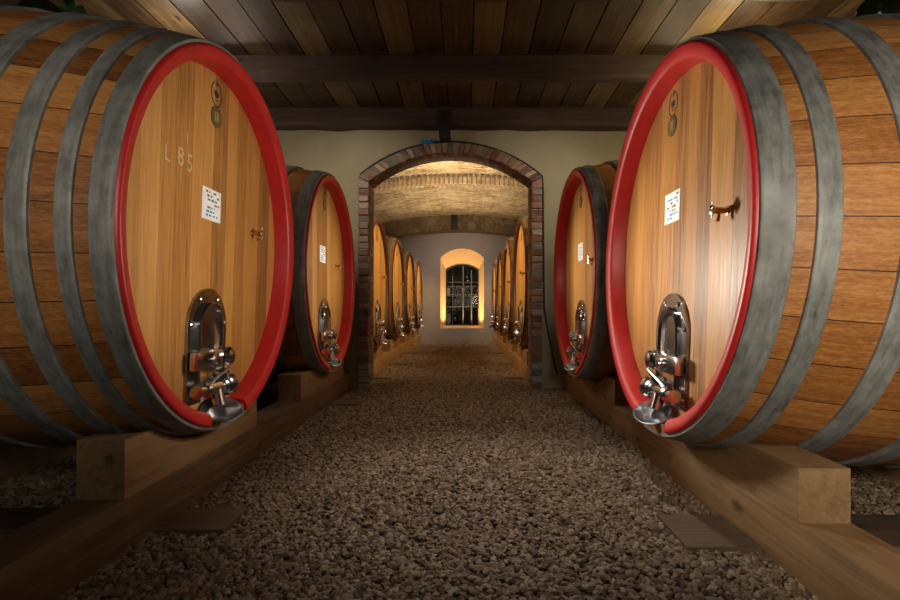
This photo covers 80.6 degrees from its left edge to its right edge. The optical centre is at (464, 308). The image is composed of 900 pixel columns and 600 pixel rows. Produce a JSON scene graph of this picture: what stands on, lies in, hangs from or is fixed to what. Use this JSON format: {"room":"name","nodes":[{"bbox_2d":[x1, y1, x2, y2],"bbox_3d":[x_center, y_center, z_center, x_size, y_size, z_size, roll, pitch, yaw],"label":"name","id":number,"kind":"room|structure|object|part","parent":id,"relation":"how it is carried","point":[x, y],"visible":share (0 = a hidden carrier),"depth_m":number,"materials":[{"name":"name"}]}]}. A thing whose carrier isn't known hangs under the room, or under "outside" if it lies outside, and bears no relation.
{"room":"wine cellar","nodes":[
{"label":"wine cellar","id":0,"kind":"room"},
{"bbox_2d":[0,0,864,107],"bbox_3d":[-0.064,-2.568,2.000,8.528,0.123,10.400,0,0,0],"label":"ceiling","id":1,"kind":"structure","parent":0,"point":[241,27],"depth_m":4.75,"materials":[{"name":"wood"}]},
{"bbox_2d":[0,0,816,1],"bbox_3d":[-0.100,-2.397,3.917,8.000,0.221,0.136,0,0,0],"label":"ceiling beam","id":2,"kind":"structure","parent":1,"relation":"attached to","point":[0,0],"depth_m":3.95,"materials":[{"name":"brown wood"}]},
{"bbox_2d":[233,54,665,82],"bbox_3d":[-0.100,-2.392,5.304,8.000,0.232,0.152,0,0,0],"label":"ceiling beam","id":3,"kind":"structure","parent":1,"relation":"attached to","point":[261,68],"depth_m":5.24,"materials":[{"name":"brown wood"}]},
{"bbox_2d":[268,107,634,131],"bbox_3d":[-0.100,-2.392,6.717,8.000,0.232,0.257,0,0,0],"label":"ceiling beam","id":4,"kind":"structure","parent":1,"relation":"attached to","point":[337,119],"depth_m":6.61,"materials":[{"name":"brown wood"}]},
{"bbox_2d":[439,110,450,141],"bbox_3d":[-0.252,-2.300,6.675,0.142,0.340,0.250,0,0,0],"label":"strap","id":5,"kind":"object","parent":4,"relation":"hanging from","point":[444,115],"visible":1,"depth_m":6.57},
{"bbox_2d":[263,130,626,388],"bbox_3d":[-0.100,-0.777,7.025,8.400,3.665,0.350,0,0,0],"label":"wall","id":6,"kind":"structure","parent":0,"point":[554,154],"depth_m":6.85,"materials":[{"name":"paint"}]},
{"bbox_2d":[358,139,542,388],"bbox_3d":[-0.190,-0.563,7.001,2.371,3.235,0.423,0,0,0],"label":"brick arch","id":7,"kind":"object","parent":6,"relation":"attached to","point":[383,170],"depth_m":6.82,"materials":[{"name":"brown brick"}]},
{"bbox_3d":[-0.472,-2.146,6.815,0.184,0.068,0.043,0,0,0],"label":"cord coil","id":8,"kind":"part","parent":7,"relation":"part of","materials":[{"name":"blue plastic"}]},
{"bbox_2d":[360,141,557,374],"bbox_3d":[-0.081,-0.654,6.820,2.563,3.014,0.022,0,0,0],"label":"cable","id":9,"kind":"object","parent":7,"relation":"attached to","point":[436,141],"visible":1,"depth_m":6.81,"materials":[{"name":"black rubber"}]},
{"bbox_2d":[374,161,527,238],"bbox_3d":[-0.200,-2.246,11.975,7.200,1.307,9.550,0,0,0],"label":"vault","id":10,"kind":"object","parent":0,"point":[393,205],"visible":0.14,"depth_m":11.26,"materials":[{"name":"brick"}]},
{"bbox_2d":[382,215,517,237],"bbox_3d":[-0.200,-2.057,13.625,7.200,1.687,0.450,0,0,0],"label":"trim","id":11,"kind":"structure","parent":10,"relation":"attached to","point":[442,223],"depth_m":13.40,"materials":[{"name":"stone"}]},
{"bbox_2d":[451,214,456,229],"bbox_3d":[-0.273,-2.200,13.365,0.145,0.440,0.070,0,0,0],"label":"strap","id":12,"kind":"object","parent":11,"relation":"attached to","point":[453,216],"visible":0.79,"depth_m":13.33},
{"bbox_2d":[373,173,527,192],"bbox_3d":[-0.200,-2.219,9.865,7.200,1.363,0.230,0,0,0],"label":"trim","id":13,"kind":"structure","parent":10,"relation":"attached to","point":[473,181],"depth_m":9.75,"materials":[{"name":"brick"}]},
{"bbox_2d":[399,233,509,341],"bbox_3d":[-0.200,-0.823,17.050,7.000,3.755,0.600,0,0,0],"label":"wall","id":14,"kind":"structure","parent":0,"point":[427,249],"depth_m":16.75,"materials":[{"name":"grey paint"}]},
{"bbox_2d":[440,249,483,327],"bbox_3d":[-0.090,-0.640,16.978,1.380,2.520,0.464,0,0,0],"label":"trim","id":15,"kind":"structure","parent":14,"relation":"attached to","point":[457,256],"depth_m":16.95,"materials":[{"name":"paint"}]},
{"bbox_2d":[446,264,478,324],"bbox_3d":[-0.090,-0.450,17.203,1.060,1.980,0.074,0,0,0],"label":"window","id":16,"kind":"structure","parent":14,"relation":"in","point":[463,265],"depth_m":17.18,"materials":[{"name":"black metal"}]},
{"bbox_2d":[447,266,476,323],"bbox_3d":[-0.100,-0.573,19.850,4.200,3.255,0.200,0,0,0],"label":"wall","id":17,"kind":"structure","parent":0,"point":[457,270],"depth_m":19.75,"materials":[{"name":"grey paint"}]},
{"bbox_3d":[-0.100,1.224,8.375,8.400,0.338,23.150,0,0,0],"label":"floor","id":18,"kind":"structure","parent":0,"visible":0},
{"bbox_2d":[0,341,899,599],"bbox_3d":[-0.200,1.043,8.650,6.800,0.016,16.100,0,0,0],"label":"gravel","id":19,"kind":"object","parent":18,"relation":"on","point":[451,477],"visible":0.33,"depth_m":2.70,"materials":[{"name":"gravel"}]},
{"bbox_2d":[0,445,76,481],"bbox_3d":[-2.845,0.987,3.760,0.210,0.353,5.920,0,0,0],"label":"rail","id":20,"kind":"object","parent":19,"relation":"on","point":[14,462],"visible":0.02,"depth_m":3.31,"materials":[{"name":"brown wood"}]},
{"bbox_3d":[-2.845,0.695,5.500,0.190,0.230,1.440,0,0,0],"label":"block","id":21,"kind":"object","parent":20,"relation":"on","visible":0},
{"bbox_2d":[266,165,354,382],"bbox_3d":[-2.306,-0.360,5.500,2.046,2.240,2.240,0,0,0],"label":"barrel","id":22,"kind":"object","parent":21,"relation":"on","point":[317,333],"visible":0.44,"depth_m":5.23,"materials":[{"name":"brown wood"}]},
{"bbox_3d":[-1.440,0.196,5.500,0.033,0.448,0.276,0,0,0],"label":"hatch door","id":23,"kind":"part","parent":22,"relation":"part of","materials":[{"name":"metal"}]},
{"bbox_3d":[-1.407,0.272,5.625,0.092,0.109,0.110,0,0,0],"label":"clamp knob","id":24,"kind":"part","parent":22,"relation":"part of","materials":[{"name":"metal"}]},
{"bbox_2d":[326,358,340,366],"bbox_3d":[-1.356,0.552,5.482,0.146,0.091,0.140,0,0,0],"label":"bowl","id":25,"kind":"object","parent":22,"relation":"on","point":[333,362],"depth_m":5.50,"materials":[{"name":"metal"}]},
{"bbox_2d":[0,508,247,535],"bbox_3d":[-2.000,1.040,2.555,1.800,0.065,0.270,0,0,0],"label":"plank","id":26,"kind":"object","parent":19,"relation":"on","point":[187,521],"visible":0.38,"depth_m":2.53,"materials":[{"name":"brown wood"}]},
{"bbox_2d":[0,373,350,599],"bbox_3d":[-1.545,0.987,3.510,0.210,0.353,6.420,0,0,0],"label":"support beam","id":27,"kind":"structure","parent":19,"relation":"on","point":[48,557],"depth_m":2.18,"materials":[{"name":"brown wood"}]},
{"bbox_2d":[77,399,256,499],"bbox_3d":[-1.544,0.683,2.958,0.203,0.254,1.425,0,0,0],"label":"block","id":28,"kind":"object","parent":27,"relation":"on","point":[110,466],"visible":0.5,"depth_m":2.32,"materials":[{"name":"brown wood"}]},
{"bbox_2d":[0,5,293,448],"bbox_3d":[-2.251,-0.394,2.953,2.142,2.330,2.263,2,0,0],"label":"barrel","id":29,"kind":"object","parent":28,"relation":"on","point":[147,233],"visible":0.98,"depth_m":2.26,"materials":[{"name":"brown wood"}]},
{"bbox_2d":[18,0,60,12],"bbox_3d":[-2.360,-1.615,2.953,0.212,0.315,0.212,0,0,-17],"label":"leaf","id":30,"kind":"object","parent":29,"relation":"on","point":[47,5],"visible":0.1,"depth_m":2.88,"materials":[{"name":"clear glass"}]},
{"bbox_2d":[58,0,88,13],"bbox_3d":[-2.316,-1.629,3.097,0.274,0.334,0.207,0,0,26],"label":"leaf sprig","id":31,"kind":"object","parent":29,"relation":"on","point":[69,4],"visible":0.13,"depth_m":3.08,"materials":[{"name":"green plant"}]},
{"bbox_3d":[-1.386,0.189,2.878,0.033,0.448,0.276,2,0,0],"label":"hatch door","id":32,"kind":"part","parent":29,"relation":"part of","materials":[{"name":"metal"}]},
{"bbox_3d":[-1.336,0.361,2.911,0.024,0.087,0.199,0,0,7],"label":"valve lever","id":33,"kind":"part","parent":29,"relation":"part of","materials":[{"name":"metal"}]},
{"bbox_2d":[200,397,242,422],"bbox_3d":[-1.313,0.545,2.860,0.202,0.115,0.194,2,0,0],"label":"bowl","id":34,"kind":"object","parent":29,"relation":"on","point":[221,409],"depth_m":2.87,"materials":[{"name":"metal"}]},
{"bbox_3d":[-1.356,0.266,3.003,0.092,0.109,0.110,2,0,0],"label":"clamp knob","id":35,"kind":"part","parent":29,"relation":"part of","materials":[{"name":"metal"}]},
{"bbox_2d":[250,228,263,240],"bbox_3d":[-1.354,-0.484,3.453,0.080,0.085,0.048,0,0,0],"label":"tap","id":36,"kind":"object","parent":29,"relation":"on","point":[257,233],"depth_m":3.45,"materials":[{"name":"gold metal"}]},
{"bbox_2d":[278,359,343,400],"bbox_3d":[-1.544,0.695,5.480,0.203,0.230,1.640,0,0,0],"label":"block","id":37,"kind":"object","parent":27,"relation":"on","point":[292,385],"visible":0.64,"depth_m":4.74,"materials":[{"name":"brown wood"}]},
{"bbox_2d":[257,400,361,406],"bbox_3d":[-2.015,1.040,5.720,1.770,0.065,0.240,0,0,0],"label":"plank","id":38,"kind":"object","parent":19,"relation":"on","point":[263,403],"visible":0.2,"depth_m":5.70,"materials":[{"name":"brown wood"}]},
{"bbox_2d":[374,376,392,379],"bbox_3d":[-2.090,1.040,7.860,2.020,0.065,0.220,0,0,0],"label":"plank","id":39,"kind":"object","parent":19,"relation":"on","point":[375,377],"visible":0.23,"depth_m":7.77,"materials":[{"name":"brown wood"}]},
{"bbox_2d":[374,334,420,374],"bbox_3d":[-1.510,0.987,12.000,0.220,0.353,9.400,0,0,0],"label":"rail","id":40,"kind":"object","parent":19,"relation":"on","point":[387,357],"visible":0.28,"depth_m":10.38,"materials":[{"name":"brown wood"}]},
{"bbox_2d":[374,344,381,359],"bbox_3d":[-1.510,0.705,8.350,0.180,0.210,1.440,0,0,0],"label":"block","id":41,"kind":"object","parent":40,"relation":"on","point":[378,351],"visible":0.05,"depth_m":8.65,"materials":[{"name":"brown wood"}]},
{"bbox_2d":[382,338,398,350],"bbox_3d":[-1.510,0.705,10.770,0.180,0.210,1.440,0,0,0],"label":"block","id":42,"kind":"object","parent":40,"relation":"on","point":[392,344],"visible":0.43,"depth_m":10.24,"materials":[{"name":"brown wood"}]},
{"bbox_2d":[399,333,410,342],"bbox_3d":[-1.510,0.705,13.190,0.180,0.210,1.440,0,0,0],"label":"block","id":43,"kind":"object","parent":40,"relation":"on","point":[402,339],"visible":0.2,"depth_m":12.65,"materials":[{"name":"brown wood"}]},
{"bbox_2d":[411,329,418,337],"bbox_3d":[-1.510,0.705,15.610,0.180,0.210,1.440,0,0,0],"label":"block","id":44,"kind":"object","parent":40,"relation":"on","point":[414,334],"visible":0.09,"depth_m":14.90,"materials":[{"name":"brown wood"}]},
{"bbox_2d":[389,363,406,364],"bbox_3d":[-2.090,1.040,9.810,2.020,0.065,0.220,0,0,0],"label":"plank","id":45,"kind":"object","parent":19,"relation":"on","point":[389,363],"visible":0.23,"depth_m":9.75,"materials":[{"name":"brown wood"}]},
{"bbox_2d":[493,334,527,382],"bbox_3d":[0.980,0.987,12.000,0.220,0.353,9.400,0,0,0],"label":"rail","id":46,"kind":"object","parent":19,"relation":"on","point":[522,368],"visible":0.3,"depth_m":9.51,"materials":[{"name":"brown wood"}]},
{"bbox_2d":[499,333,505,342],"bbox_3d":[0.980,0.705,13.140,0.180,0.210,1.440,0,0,0],"label":"block","id":47,"kind":"object","parent":46,"relation":"on","point":[502,339],"visible":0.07,"depth_m":12.58,"materials":[{"name":"brown wood"}]},
{"bbox_2d":[506,338,516,351],"bbox_3d":[0.980,0.705,10.720,0.180,0.210,1.440,0,0,0],"label":"block","id":48,"kind":"object","parent":46,"relation":"on","point":[513,347],"visible":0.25,"depth_m":10.14,"materials":[{"name":"brown wood"}]},
{"bbox_2d":[517,345,527,364],"bbox_3d":[0.980,0.705,8.300,0.180,0.210,1.440,0,0,0],"label":"block","id":49,"kind":"object","parent":46,"relation":"on","point":[522,354],"visible":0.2,"depth_m":8.06,"materials":[{"name":"brown wood"}]},
{"bbox_2d":[505,376,523,379],"bbox_3d":[1.600,1.040,7.860,2.000,0.065,0.220,0,0,0],"label":"plank","id":50,"kind":"object","parent":19,"relation":"on","point":[506,377],"visible":0.22,"depth_m":7.77,"materials":[{"name":"brown wood"}]},
{"bbox_2d":[546,402,585,407],"bbox_3d":[1.790,1.040,5.620,1.820,0.065,0.240,0,0,0],"label":"plank","id":51,"kind":"object","parent":19,"relation":"on","point":[551,404],"visible":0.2,"depth_m":5.58,"materials":[{"name":"brown wood"}]},
{"bbox_2d":[564,373,899,599],"bbox_3d":[1.362,0.987,3.510,0.210,0.353,6.420,0,0,0],"label":"support beam","id":52,"kind":"structure","parent":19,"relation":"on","point":[832,561],"depth_m":2.10,"materials":[{"name":"brown wood"}]},
{"bbox_2d":[574,376,628,404],"bbox_3d":[1.357,0.705,5.275,0.196,0.210,1.650,0,0,0],"label":"block","id":53,"kind":"object","parent":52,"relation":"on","point":[609,388],"visible":0.4,"depth_m":4.65,"materials":[{"name":"brown wood"}]},
{"bbox_2d":[667,438,850,522],"bbox_3d":[1.357,0.707,2.830,0.196,0.207,1.660,0,0,0],"label":"block","id":54,"kind":"object","parent":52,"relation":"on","point":[806,486],"visible":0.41,"depth_m":2.11,"materials":[{"name":"brown wood"}]},
{"bbox_2d":[657,515,899,554],"bbox_3d":[1.820,1.040,2.420,1.760,0.065,0.360,0,0,0],"label":"plank","id":55,"kind":"object","parent":19,"relation":"on","point":[711,533],"visible":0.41,"depth_m":2.40,"materials":[{"name":"brown wood"}]},
{"bbox_2d":[852,465,899,486],"bbox_3d":[2.625,0.987,3.760,0.210,0.353,5.920,0,0,0],"label":"rail","id":56,"kind":"object","parent":19,"relation":"on","point":[891,474],"visible":0.02,"depth_m":3.18,"materials":[{"name":"brown wood"}]},
{"bbox_2d":[447,270,476,323],"bbox_3d":[-0.100,-0.127,18.250,1.928,2.360,0.408,0,0,0],"label":"rack","id":57,"kind":"object","parent":18,"relation":"on","point":[452,282],"visible":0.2,"depth_m":18.05,"materials":[{"name":"metal"}]},
{"bbox_2d":[447,313,450,323],"bbox_3d":[-0.660,0.342,18.210,0.344,0.362,0.300,0,0,0],"label":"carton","id":58,"kind":"object","parent":57,"relation":"on","point":[448,314],"visible":0.4,"depth_m":18.06,"materials":[{"name":"white cardboard"}]},
{"bbox_2d":[451,313,458,323],"bbox_3d":[-0.340,0.333,18.230,0.310,0.380,0.310,0,0,0],"label":"demijohn","id":59,"kind":"object","parent":57,"relation":"on","point":[455,318],"visible":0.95,"depth_m":18.12,"materials":[{"name":"clear glass"}]},
{"bbox_2d":[465,272,470,281],"bbox_3d":[0.120,-1.089,18.150,0.280,0.345,0.280,0,0,0],"label":"demijohn","id":60,"kind":"object","parent":57,"relation":"on","point":[468,275],"visible":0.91,"depth_m":18.05,"materials":[{"name":"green glass"}]},
{"bbox_3d":[2.625,0.695,5.250,0.190,0.230,1.440,0,0,0],"label":"block","id":61,"kind":"object","parent":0,"visible":0},
{"bbox_2d":[553,160,618,380],"bbox_3d":[2.001,-0.345,5.250,2.046,2.240,2.240,0,0,0],"label":"barrel","id":62,"kind":"object","parent":61,"relation":"on","point":[579,268],"visible":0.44,"depth_m":5.04,"materials":[{"name":"brown wood"}]},
{"bbox_2d":[564,362,578,370],"bbox_3d":[1.051,0.568,5.232,0.146,0.091,0.140,0,0,0],"label":"bowl","id":63,"kind":"object","parent":62,"relation":"on","point":[570,366],"depth_m":5.25,"materials":[{"name":"metal"}]},
{"bbox_3d":[1.102,0.287,5.375,0.092,0.109,0.110,0,0,0],"label":"clamp knob","id":64,"kind":"part","parent":62,"relation":"part of","materials":[{"name":"metal"}]},
{"bbox_3d":[1.135,0.211,5.250,0.033,0.448,0.276,0,0,0],"label":"hatch door","id":65,"kind":"part","parent":62,"relation":"part of","materials":[{"name":"metal"}]},
{"bbox_2d":[587,255,593,264],"bbox_3d":[1.123,-0.428,4.690,0.079,0.086,0.048,0,0,0],"label":"tap","id":66,"kind":"object","parent":62,"relation":"on","point":[588,259],"depth_m":4.68,"materials":[{"name":"gold metal"}]},
{"bbox_3d":[-3.000,0.705,8.350,0.180,0.210,1.440,0,0,0],"label":"block","id":67,"kind":"object","parent":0,"visible":0},
{"bbox_2d":[374,217,389,348],"bbox_3d":[-2.256,-0.400,8.350,2.105,2.236,2.236,0,0,0],"label":"barrel","id":68,"kind":"object","parent":67,"relation":"on","point":[381,260],"visible":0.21,"depth_m":8.55,"materials":[{"name":"wood"}]},
{"bbox_3d":[-1.359,0.156,8.350,0.033,0.448,0.276,0,0,0],"label":"hatch door","id":69,"kind":"part","parent":68,"relation":"part of","materials":[{"name":"metal"}]},
{"bbox_2d":[379,339,388,343],"bbox_3d":[-1.276,0.512,8.332,0.146,0.091,0.140,0,0,0],"label":"bowl","id":70,"kind":"object","parent":68,"relation":"on","point":[384,341],"depth_m":8.36,"materials":[{"name":"metal"}]},
{"bbox_3d":[-3.000,0.705,10.770,0.180,0.210,1.440,0,0,0],"label":"block","id":71,"kind":"object","parent":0,"visible":0},
{"bbox_2d":[385,236,405,339],"bbox_3d":[-2.256,-0.400,10.770,2.105,2.236,2.236,0,0,0],"label":"barrel","id":72,"kind":"object","parent":71,"relation":"on","point":[395,326],"visible":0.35,"depth_m":10.56,"materials":[{"name":"wood"}]},
{"bbox_3d":[-1.359,0.156,10.770,0.033,0.448,0.276,0,0,0],"label":"hatch door","id":73,"kind":"part","parent":72,"relation":"part of","materials":[{"name":"metal"}]},
{"bbox_3d":[-3.000,0.705,13.190,0.180,0.210,1.440,0,0,0],"label":"block","id":74,"kind":"object","parent":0,"visible":0},
{"bbox_2d":[402,250,416,333],"bbox_3d":[-2.256,-0.400,13.190,2.105,2.236,2.236,0,0,0],"label":"barrel","id":75,"kind":"object","parent":74,"relation":"on","point":[409,313],"visible":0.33,"depth_m":13.05,"materials":[{"name":"wood"}]},
{"bbox_3d":[-1.359,0.156,13.190,0.033,0.448,0.276,0,0,0],"label":"hatch door","id":76,"kind":"part","parent":75,"relation":"part of","materials":[{"name":"metal"}]},
{"bbox_3d":[2.500,0.705,8.300,0.180,0.210,1.440,0,0,0],"label":"block","id":77,"kind":"object","parent":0,"visible":0},
{"bbox_2d":[510,216,527,348],"bbox_3d":[1.756,-0.400,8.300,2.105,2.236,2.236,0,0,0],"label":"barrel","id":78,"kind":"object","parent":77,"relation":"on","point":[520,251],"visible":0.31,"depth_m":8.16,"materials":[{"name":"wood"}]},
{"bbox_2d":[510,339,518,343],"bbox_3d":[0.776,0.512,8.318,0.146,0.091,0.140,0,0,0],"label":"bowl","id":79,"kind":"object","parent":78,"relation":"on","point":[514,341],"depth_m":8.27,"materials":[{"name":"metal"}]},
{"bbox_3d":[0.827,0.232,8.175,0.092,0.109,0.110,0,0,0],"label":"clamp knob","id":80,"kind":"part","parent":78,"relation":"part of","materials":[{"name":"metal"}]},
{"bbox_3d":[0.860,0.156,8.300,0.033,0.448,0.276,0,0,0],"label":"hatch door","id":81,"kind":"part","parent":78,"relation":"part of","materials":[{"name":"metal"}]},
{"bbox_3d":[2.500,0.705,10.720,0.180,0.210,1.440,0,0,0],"label":"block","id":82,"kind":"object","parent":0,"visible":0},
{"bbox_2d":[500,237,513,339],"bbox_3d":[1.756,-0.400,10.720,2.105,2.236,2.236,0,0,0],"label":"barrel","id":83,"kind":"object","parent":82,"relation":"on","point":[508,328],"visible":0.19,"depth_m":10.58,"materials":[{"name":"wood"}]},
{"bbox_3d":[0.860,0.156,10.720,0.033,0.448,0.276,0,0,0],"label":"hatch door","id":84,"kind":"part","parent":83,"relation":"part of","materials":[{"name":"metal"}]},
{"bbox_3d":[2.500,0.705,13.140,0.180,0.210,1.440,0,0,0],"label":"block","id":85,"kind":"object","parent":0,"visible":0},
{"bbox_2d":[494,250,503,332],"bbox_3d":[1.756,-0.400,13.140,2.105,2.236,2.236,0,0,0],"label":"barrel","id":86,"kind":"object","parent":85,"relation":"on","point":[499,274],"visible":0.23,"depth_m":13.08,"materials":[{"name":"wood"}]},
{"bbox_3d":[2.500,0.705,15.560,0.180,0.210,1.440,0,0,0],"label":"block","id":87,"kind":"object","parent":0,"visible":0},
{"bbox_2d":[489,260,496,328],"bbox_3d":[1.756,-0.400,15.560,2.105,2.236,2.236,0,0,0],"label":"barrel","id":88,"kind":"object","parent":87,"relation":"on","point":[494,267],"visible":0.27,"depth_m":15.53,"materials":[{"name":"wood"}]},
{"bbox_3d":[-3.000,0.986,12.000,0.200,0.353,9.400,0,0,0],"label":"rail","id":89,"kind":"object","parent":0,"visible":0},
{"bbox_3d":[-3.000,0.705,15.610,0.180,0.210,1.440,0,0,0],"label":"block","id":90,"kind":"object","parent":89,"relation":"on","visible":0},
{"bbox_2d":[414,259,423,329],"bbox_3d":[-2.256,-0.400,15.610,2.105,2.236,2.236,0,0,0],"label":"barrel","id":91,"kind":"object","parent":90,"relation":"on","point":[418,321],"visible":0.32,"depth_m":15.49,"materials":[{"name":"wood"}]},
{"bbox_3d":[2.625,0.695,2.893,0.190,0.230,1.440,0,0,0],"label":"block","id":92,"kind":"object","parent":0,"visible":0},
{"bbox_2d":[606,13,899,467],"bbox_3d":[1.982,-0.315,2.893,2.194,2.332,2.263,2,0,0],"label":"barrel","id":93,"kind":"object","parent":92,"relation":"on","point":[753,247],"visible":0.99,"depth_m":2.10,"materials":[{"name":"brown wood"}]},
{"bbox_3d":[1.075,0.289,3.018,0.092,0.109,0.110,2,0,0],"label":"clamp knob","id":94,"kind":"part","parent":93,"relation":"part of","materials":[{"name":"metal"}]},
{"bbox_2d":[633,401,671,424],"bbox_3d":[1.016,0.566,2.874,0.192,0.111,0.184,2,0,0],"label":"bowl","id":95,"kind":"object","parent":93,"relation":"on","point":[648,412],"depth_m":2.88,"materials":[{"name":"metal"}]},
{"bbox_3d":[1.050,0.383,2.926,0.023,0.088,0.199,0,0,-6],"label":"valve lever","id":96,"kind":"part","parent":93,"relation":"part of","materials":[{"name":"metal"}]},
{"bbox_3d":[1.110,0.214,2.893,0.033,0.448,0.276,2,0,0],"label":"hatch door","id":97,"kind":"part","parent":93,"relation":"part of","materials":[{"name":"metal"}]},
{"bbox_2d":[708,202,729,221],"bbox_3d":[1.117,-0.425,2.333,0.080,0.087,0.048,0,0,0],"label":"tap","id":98,"kind":"object","parent":93,"relation":"on","point":[725,210],"depth_m":2.33,"materials":[{"name":"gold metal"}]},
{"bbox_2d":[854,0,899,16],"bbox_3d":[2.250,-1.597,2.893,0.212,0.315,0.212,0,0,-17],"label":"flask","id":99,"kind":"object","parent":93,"relation":"on","point":[867,7],"visible":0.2,"depth_m":2.81,"materials":[{"name":"clear glass"}]}
]}

